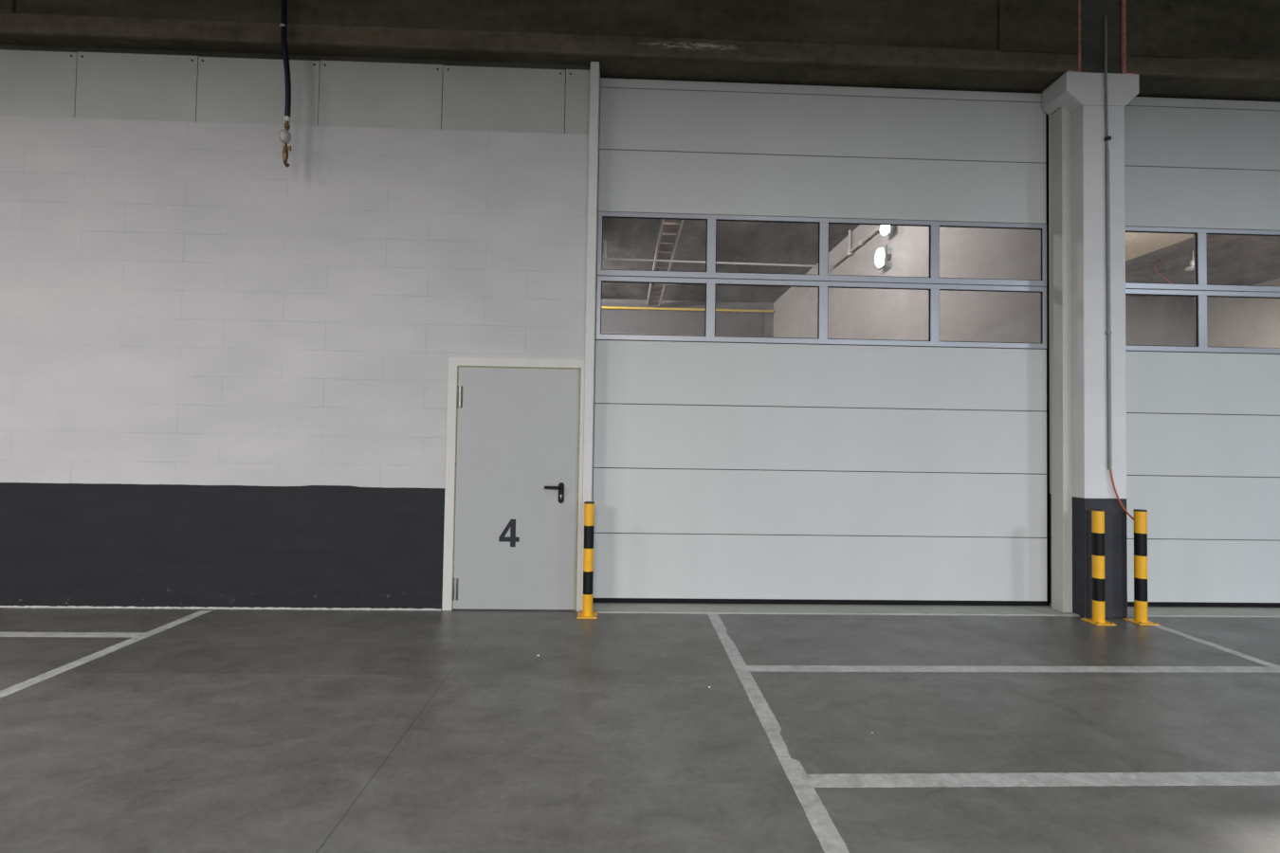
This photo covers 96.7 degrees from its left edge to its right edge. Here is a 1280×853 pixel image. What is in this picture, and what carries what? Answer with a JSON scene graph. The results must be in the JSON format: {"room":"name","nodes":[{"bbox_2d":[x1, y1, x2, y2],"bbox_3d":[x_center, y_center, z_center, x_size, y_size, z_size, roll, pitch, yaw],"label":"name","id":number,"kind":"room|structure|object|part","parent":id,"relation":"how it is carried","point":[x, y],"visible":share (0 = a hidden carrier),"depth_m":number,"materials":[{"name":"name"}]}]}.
{"room":"parking garage","nodes":[
{"label":"parking garage","id":0,"kind":"room"},
{"bbox_2d":[0,115,588,610],"bbox_3d":[-5.071,-0.588,5.216,9.165,4.378,0.290,1,-1,-2],"label":"wall","id":1,"kind":"structure","parent":0,"point":[224,364],"depth_m":5.12,"materials":[{"name":"white paint"}]},
{"bbox_2d":[0,605,441,610],"bbox_3d":[-5.733,1.578,4.987,7.900,0.016,0.020,1,-1,-2],"label":"baseboard","id":2,"kind":"structure","parent":1,"relation":"attached to","point":[48,607],"depth_m":5.05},
{"bbox_2d":[441,357,585,611],"bbox_3d":[-1.140,0.521,5.188,1.237,2.285,0.215,1,-1,-2],"label":"door","id":3,"kind":"structure","parent":1,"relation":"in","point":[514,490],"depth_m":5.16,"materials":[{"name":"paint"}]},
{"bbox_3d":[-0.781,0.548,5.128,0.157,0.029,0.075,1,-1,-2],"label":"handle","id":4,"kind":"part","parent":3,"relation":"part of","materials":[{"name":"black plastic"}]},
{"bbox_3d":[-0.716,0.602,5.163,0.052,0.187,0.013,1,-1,-2],"label":"handle plate","id":5,"kind":"part","parent":3,"relation":"part of","materials":[{"name":"black plastic"}]},
{"bbox_2d":[0,43,590,133],"bbox_3d":[-4.995,-3.535,5.326,9.225,1.522,0.220,1,-1,-2],"label":"wall","id":6,"kind":"structure","parent":0,"point":[2,45],"depth_m":5.27,"materials":[{"name":"concrete"}]},
{"bbox_2d":[0,49,77,117],"bbox_3d":[-5.645,-3.098,5.147,1.064,0.615,0.040,1,-1,-2],"label":"panel","id":7,"kind":"object","parent":6,"relation":"attached to","point":[32,83],"visible":1,"depth_m":5.14,"materials":[{"name":"white metal"}]},
{"bbox_2d":[74,52,198,122],"bbox_3d":[-4.576,-3.083,5.180,1.064,0.621,0.040,1,-1,-2],"label":"panel","id":8,"kind":"object","parent":6,"relation":"attached to","point":[109,85],"visible":1,"depth_m":5.17,"materials":[{"name":"white metal"}]},
{"bbox_2d":[196,56,320,126],"bbox_3d":[-3.494,-3.062,5.213,1.089,0.615,0.040,1,-1,-2],"label":"panel","id":9,"kind":"object","parent":6,"relation":"attached to","point":[229,90],"visible":1,"depth_m":5.20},
{"bbox_2d":[318,60,443,129],"bbox_3d":[-2.387,-3.047,5.247,1.114,0.621,0.040,1,-1,-2],"label":"panel","id":10,"kind":"object","parent":6,"relation":"attached to","point":[352,94],"visible":1,"depth_m":5.24,"materials":[{"name":"white metal"}]},
{"bbox_2d":[441,65,565,133],"bbox_3d":[-1.263,-3.025,5.282,1.124,0.615,0.040,1,-1,-2],"label":"panel","id":11,"kind":"object","parent":6,"relation":"attached to","point":[474,98],"visible":1,"depth_m":5.27,"materials":[{"name":"white metal"}]},
{"bbox_2d":[565,69,590,134],"bbox_3d":[-0.582,-3.017,5.303,0.227,0.621,0.040,1,-1,-2],"label":"panel","id":12,"kind":"object","parent":6,"relation":"attached to","point":[577,81],"visible":0.9,"depth_m":5.29,"materials":[{"name":"white metal"}]},
{"bbox_2d":[580,61,600,611],"bbox_3d":[-0.462,-0.849,5.335,0.080,5.052,0.272,1,-1,-2],"label":"trim","id":13,"kind":"structure","parent":6,"relation":"attached to","point":[594,80],"depth_m":5.21,"materials":[{"name":"grey metal"}]},
{"bbox_2d":[0,607,1279,852],"bbox_3d":[1.432,1.730,1.303,33.000,0.252,30.600,1,-1,-2],"label":"floor","id":14,"kind":"structure","parent":0,"point":[122,730],"depth_m":3.04,"materials":[{"name":"concrete"}]},
{"bbox_2d":[576,501,597,619],"bbox_3d":[-0.456,1.169,5.036,0.176,1.003,0.176,1,-1,-2],"label":"bollard","id":15,"kind":"object","parent":14,"relation":"on","point":[587,612],"visible":1,"depth_m":5.00,"materials":[{"name":"yellow metal"}]},
{"bbox_3d":[-0.464,1.666,5.023,0.176,0.009,0.176,1,-1,-2],"label":"plate","id":16,"kind":"part","parent":15,"relation":"part of","materials":[{"name":"yellow paint"}]},
{"bbox_2d":[592,603,1078,616],"bbox_3d":[1.790,1.710,5.401,4.505,0.010,0.474,1,-1,-2],"label":"threshold","id":17,"kind":"object","parent":14,"relation":"on","point":[600,608],"visible":0.58,"depth_m":5.29,"materials":[{"name":"concrete"}]},
{"bbox_2d":[592,76,1049,605],"bbox_3d":[1.775,-0.848,5.513,4.514,5.110,0.064,1,-1,-2],"label":"door","id":18,"kind":"structure","parent":17,"relation":"on","point":[823,470],"depth_m":5.48,"materials":[{"name":"metal"}]},
{"bbox_3d":[1.750,0.735,5.468,4.394,0.609,0.040,1,-1,-2],"label":"panel","id":19,"kind":"part","parent":18,"relation":"part of","materials":[{"name":"white metal"}]},
{"bbox_3d":[1.740,1.349,5.452,4.394,0.606,0.040,1,-1,-2],"label":"panel","id":20,"kind":"part","parent":18,"relation":"part of","materials":[{"name":"white metal"}]},
{"bbox_3d":[1.760,0.122,5.483,4.394,0.604,0.040,1,-1,-2],"label":"panel","id":21,"kind":"part","parent":18,"relation":"part of","materials":[{"name":"white metal"}]},
{"bbox_3d":[1.769,-0.487,5.498,4.394,0.601,0.040,1,-1,-2],"label":"panel","id":22,"kind":"part","parent":18,"relation":"part of","materials":[{"name":"white metal"}]},
{"bbox_3d":[1.814,-3.282,5.569,4.394,0.086,0.040,1,-1,-2],"label":"panel","id":23,"kind":"part","parent":18,"relation":"part of","materials":[{"name":"white metal"}]},
{"bbox_3d":[1.808,-2.932,5.560,4.394,0.599,0.040,1,-1,-2],"label":"panel","id":24,"kind":"part","parent":18,"relation":"part of","materials":[{"name":"white metal"}]},
{"bbox_3d":[1.798,-2.327,5.545,4.394,0.598,0.040,1,-1,-2],"label":"panel","id":25,"kind":"part","parent":18,"relation":"part of","materials":[{"name":"white metal"}]},
{"bbox_2d":[1042,72,1139,618],"bbox_3d":[4.273,-0.770,5.510,0.697,5.053,0.532,1,-1,-2],"label":"concrete column","id":26,"kind":"structure","parent":14,"relation":"on","point":[1082,94],"depth_m":5.27,"materials":[{"name":"white concrete"}]},
{"bbox_2d":[0,0,1081,92],"bbox_3d":[-2.738,-3.859,5.367,13.728,0.901,0.536,1,-1,-2],"label":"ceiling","id":27,"kind":"structure","parent":26,"relation":"on","point":[1008,45],"depth_m":5.22,"materials":[{"name":"brown concrete"}]},
{"bbox_2d":[1048,105,1072,612],"bbox_3d":[4.036,-0.660,5.459,0.092,4.822,0.175,1,-1,-2],"label":"trim","id":28,"kind":"structure","parent":26,"relation":"attached to","point":[1060,118],"depth_m":5.42,"materials":[{"name":"grey metal"}]},
{"bbox_2d":[1080,0,1120,73],"bbox_3d":[4.315,-3.750,5.589,0.400,0.884,0.485,1,-1,-2],"label":"concrete beam","id":29,"kind":"structure","parent":26,"relation":"on","point":[1093,12],"depth_m":5.34,"materials":[{"name":"grey concrete"}]},
{"bbox_2d":[1104,16,1112,469],"bbox_3d":[4.322,-1.720,5.252,0.052,4.220,0.038,1,-1,-2],"label":"cable conduit","id":30,"kind":"object","parent":26,"relation":"attached to","point":[1107,137],"visible":1,"depth_m":5.24,"materials":[{"name":"grey metal"}]},
{"bbox_2d":[1109,469,1133,520],"bbox_3d":[4.433,1.052,5.194,0.310,1.361,0.067,1,-1,-2],"label":"power cable","id":31,"kind":"object","parent":30,"relation":"hanging from","point":[1110,470],"visible":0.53,"depth_m":5.18,"materials":[{"name":"red rubber"}]},
{"bbox_2d":[1120,0,1279,101],"bbox_3d":[7.698,-3.686,5.684,6.387,0.901,0.541,1,-1,-2],"label":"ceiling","id":32,"kind":"structure","parent":26,"relation":"on","point":[1222,49],"depth_m":5.37,"materials":[{"name":"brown concrete"}]},
{"bbox_2d":[1080,509,1116,625],"bbox_3d":[4.088,1.242,5.075,0.176,1.003,0.176,1,-1,-2],"label":"bollard","id":33,"kind":"object","parent":14,"relation":"on","point":[1098,618],"visible":1,"depth_m":5.04,"materials":[{"name":"yellow metal"}]},
{"bbox_3d":[4.080,1.738,5.063,0.176,0.009,0.176,1,-1,-2],"label":"plate","id":34,"kind":"part","parent":33,"relation":"part of","materials":[{"name":"yellow paint"}]},
{"bbox_2d":[1122,509,1159,625],"bbox_3d":[4.486,1.249,5.098,0.176,1.003,0.176,1,-1,-2],"label":"bollard","id":35,"kind":"object","parent":14,"relation":"on","point":[1140,618],"visible":1,"depth_m":5.07,"materials":[{"name":"yellow metal"}]},
{"bbox_3d":[4.478,1.745,5.085,0.176,0.009,0.176,1,-1,-2],"label":"plate","id":36,"kind":"part","parent":35,"relation":"part of","materials":[{"name":"yellow paint"}]},
{"bbox_2d":[1127,606,1279,618],"bbox_3d":[6.673,1.791,5.551,4.463,0.010,0.474,1,-1,-2],"label":"threshold","id":37,"kind":"object","parent":14,"relation":"on","point":[1152,612],"visible":0.47,"depth_m":5.40,"materials":[{"name":"concrete"}]},
{"bbox_2d":[601,298,773,337],"bbox_3d":[-1.325,-0.867,16.411,10.330,5.620,0.365,1,-1,-2],"label":"wall","id":38,"kind":"structure","parent":0,"point":[629,321],"depth_m":16.38,"materials":[{"name":"white paint"}]},
{"bbox_2d":[601,306,773,312],"bbox_3d":[-0.303,-3.376,16.255,8.280,0.070,0.163,1,-1,-2],"label":"pipe","id":39,"kind":"object","parent":38,"relation":"attached to","point":[602,307],"visible":0.62,"depth_m":16.23,"materials":[{"name":"yellow metal"}]},
{"bbox_2d":[773,117,1050,343],"bbox_3d":[4.141,-0.914,11.120,0.270,5.620,10.680,1,-1,-2],"label":"wall","id":40,"kind":"structure","parent":0,"point":[964,252],"depth_m":8.28,"materials":[{"name":"white paint"}]},
{"bbox_2d":[875,244,890,270],"bbox_3d":[3.982,-2.772,9.340,0.220,0.340,0.280,1,-1,-2],"label":"wall lamp","id":41,"kind":"object","parent":40,"relation":"attached to","point":[882,257],"visible":1,"depth_m":9.25,"materials":[{"name":"white plastic"}]},
{"bbox_2d":[875,248,884,267],"bbox_3d":[3.942,-2.773,9.339,0.140,0.320,0.250,1,-1,-2],"label":"diffuser","id":42,"kind":"object","parent":41,"relation":"attached to","point":[880,254],"depth_m":9.27,"materials":[{"name":"white plastic"}]},
{"bbox_2d":[879,225,895,237],"bbox_3d":[3.994,-3.187,9.160,0.220,0.220,0.280,1,-1,-2],"label":"wall lamp","id":43,"kind":"object","parent":40,"relation":"attached to","point":[886,230],"visible":0.7,"depth_m":9.11,"materials":[{"name":"white plastic"}]},
{"bbox_2d":[879,225,889,235],"bbox_3d":[3.954,-3.188,9.159,0.140,0.200,0.250,1,-1,-2],"label":"diffuser","id":44,"kind":"object","parent":43,"relation":"attached to","point":[885,229],"depth_m":9.10,"materials":[{"name":"white plastic"}]},
{"bbox_2d":[601,218,1279,303],"bbox_3d":[4.418,-3.865,11.352,22.000,0.300,10.980,1,-1,-2],"label":"ceiling","id":45,"kind":"structure","parent":0,"point":[1232,260],"depth_m":12.23,"materials":[{"name":"concrete"}]},
{"bbox_2d":[646,219,683,306],"bbox_3d":[0.511,-3.638,11.715,0.380,0.260,8.800,1,-1,-2],"label":"cable tray","id":46,"kind":"object","parent":45,"relation":"attached to","point":[669,230],"visible":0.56,"depth_m":11.49,"materials":[{"name":"grey metal"}]},
{"bbox_2d":[654,283,676,285],"bbox_3d":[0.601,-3.387,13.213,0.520,0.158,0.140,1,-1,-2],"label":"ceiling lamp","id":47,"kind":"object","parent":46,"relation":"hanging from","point":[654,283],"visible":0.2,"depth_m":13.20,"materials":[{"name":"plastic"}]},
{"bbox_2d":[604,225,880,268],"bbox_3d":[1.720,-3.567,9.410,4.742,0.480,4.521,1,-1,-2],"label":"pipe","id":48,"kind":"object","parent":45,"relation":"attached to","point":[850,250],"visible":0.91,"depth_m":11.58,"materials":[{"name":"metal"}]},
{"bbox_2d":[1125,232,1193,261],"bbox_3d":[9.215,-3.559,10.578,1.750,0.200,9.110,1,-1,-2],"label":"concrete beam","id":49,"kind":"structure","parent":45,"relation":"attached to","point":[1137,244],"depth_m":10.61,"materials":[{"name":"beige concrete"}]},
{"bbox_2d":[1154,259,1171,283],"bbox_3d":[11.256,-3.334,12.242,0.374,0.519,0.024,1,-1,-2],"label":"cord","id":50,"kind":"object","parent":45,"relation":"hanging from","point":[1159,260],"visible":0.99,"depth_m":12.23,"materials":[{"name":"red plastic"}]},
{"bbox_2d":[1184,251,1194,271],"bbox_3d":[11.326,-3.414,11.646,0.260,0.370,0.260,1,-1,-2],"label":"pendant lamp","id":51,"kind":"object","parent":45,"relation":"hanging from","point":[1192,264],"visible":0.64,"depth_m":11.64,"materials":[{"name":"plastic"}]},
{"bbox_3d":[11.325,-3.324,11.643,0.260,0.190,0.260,1,-1,-2],"label":"lamp shade","id":52,"kind":"part","parent":51,"relation":"part of","materials":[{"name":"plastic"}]},
{"bbox_2d":[1125,296,1194,346],"bbox_3d":[9.545,-0.721,15.402,10.800,5.620,0.650,1,-1,-2],"label":"wall","id":53,"kind":"structure","parent":0,"point":[1157,321],"depth_m":15.27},
{"bbox_2d":[1206,277,1279,347],"bbox_3d":[15.236,-0.743,10.951,0.300,5.620,9.900,1,-1,-2],"label":"wall","id":54,"kind":"structure","parent":0,"point":[1244,322],"depth_m":14.12,"materials":[{"name":"white paint"}]},
{"bbox_3d":[1.701,-4.602,-4.026,33.000,0.250,19.620,1,-1,-2],"label":"ceiling","id":55,"kind":"structure","parent":0,"visible":0},
{"bbox_2d":[278,0,291,167],"bbox_3d":[-3.100,-3.279,4.987,0.134,2.052,0.096,0,-2,28],"label":"hose","id":56,"kind":"object","parent":55,"relation":"hanging from","point":[284,137],"visible":1,"depth_m":4.97,"materials":[{"name":"plastic"}]},
{"bbox_2d":[278,129,291,144],"bbox_3d":[-3.097,-2.528,4.960,0.096,0.110,0.096,1,-1,-2],"label":"ball","id":57,"kind":"object","parent":56,"relation":"on","point":[284,137],"depth_m":4.93,"materials":[{"name":"plastic"}]},
{"bbox_2d":[282,143,291,167],"bbox_3d":[-3.082,-2.369,4.959,0.073,0.231,0.045,0,-2,27],"label":"tap","id":58,"kind":"object","parent":56,"relation":"on","point":[285,149],"depth_m":4.95,"materials":[{"name":"gold metal"}]},
{"bbox_3d":[12.347,-1.084,5.815,7.000,5.950,0.300,1,-1,-2],"label":"wall","id":59,"kind":"structure","parent":0,"visible":0},
{"bbox_2d":[1124,95,1279,607],"bbox_3d":[6.646,-0.767,5.663,4.515,5.110,0.064,1,-1,-2],"label":"door","id":60,"kind":"structure","parent":59,"relation":"in","point":[1203,421],"depth_m":5.59,"materials":[{"name":"metal"}]},
{"bbox_3d":[6.679,-2.852,5.710,4.395,0.599,0.040,1,-1,-2],"label":"panel","id":61,"kind":"part","parent":60,"relation":"part of","materials":[{"name":"white metal"}]},
{"bbox_3d":[6.669,-2.246,5.694,4.395,0.598,0.040,1,-1,-2],"label":"panel","id":62,"kind":"part","parent":60,"relation":"part of","materials":[{"name":"white metal"}]},
{"bbox_3d":[6.640,-0.407,5.648,4.395,0.601,0.040,1,-1,-2],"label":"panel","id":63,"kind":"part","parent":60,"relation":"part of","materials":[{"name":"white metal"}]},
{"bbox_3d":[6.684,-3.201,5.718,4.395,0.086,0.040,1,-1,-2],"label":"panel","id":64,"kind":"part","parent":60,"relation":"part of","materials":[{"name":"white metal"}]},
{"bbox_3d":[6.630,0.203,5.633,4.395,0.604,0.040,1,-1,-2],"label":"panel","id":65,"kind":"part","parent":60,"relation":"part of","materials":[{"name":"white metal"}]},
{"bbox_3d":[6.621,0.816,5.617,4.395,0.609,0.040,1,-1,-2],"label":"panel","id":66,"kind":"part","parent":60,"relation":"part of","materials":[{"name":"white metal"}]},
{"bbox_3d":[6.611,1.430,5.602,4.395,0.606,0.040,1,-1,-2],"label":"panel","id":67,"kind":"part","parent":60,"relation":"part of","materials":[{"name":"white metal"}]}
]}

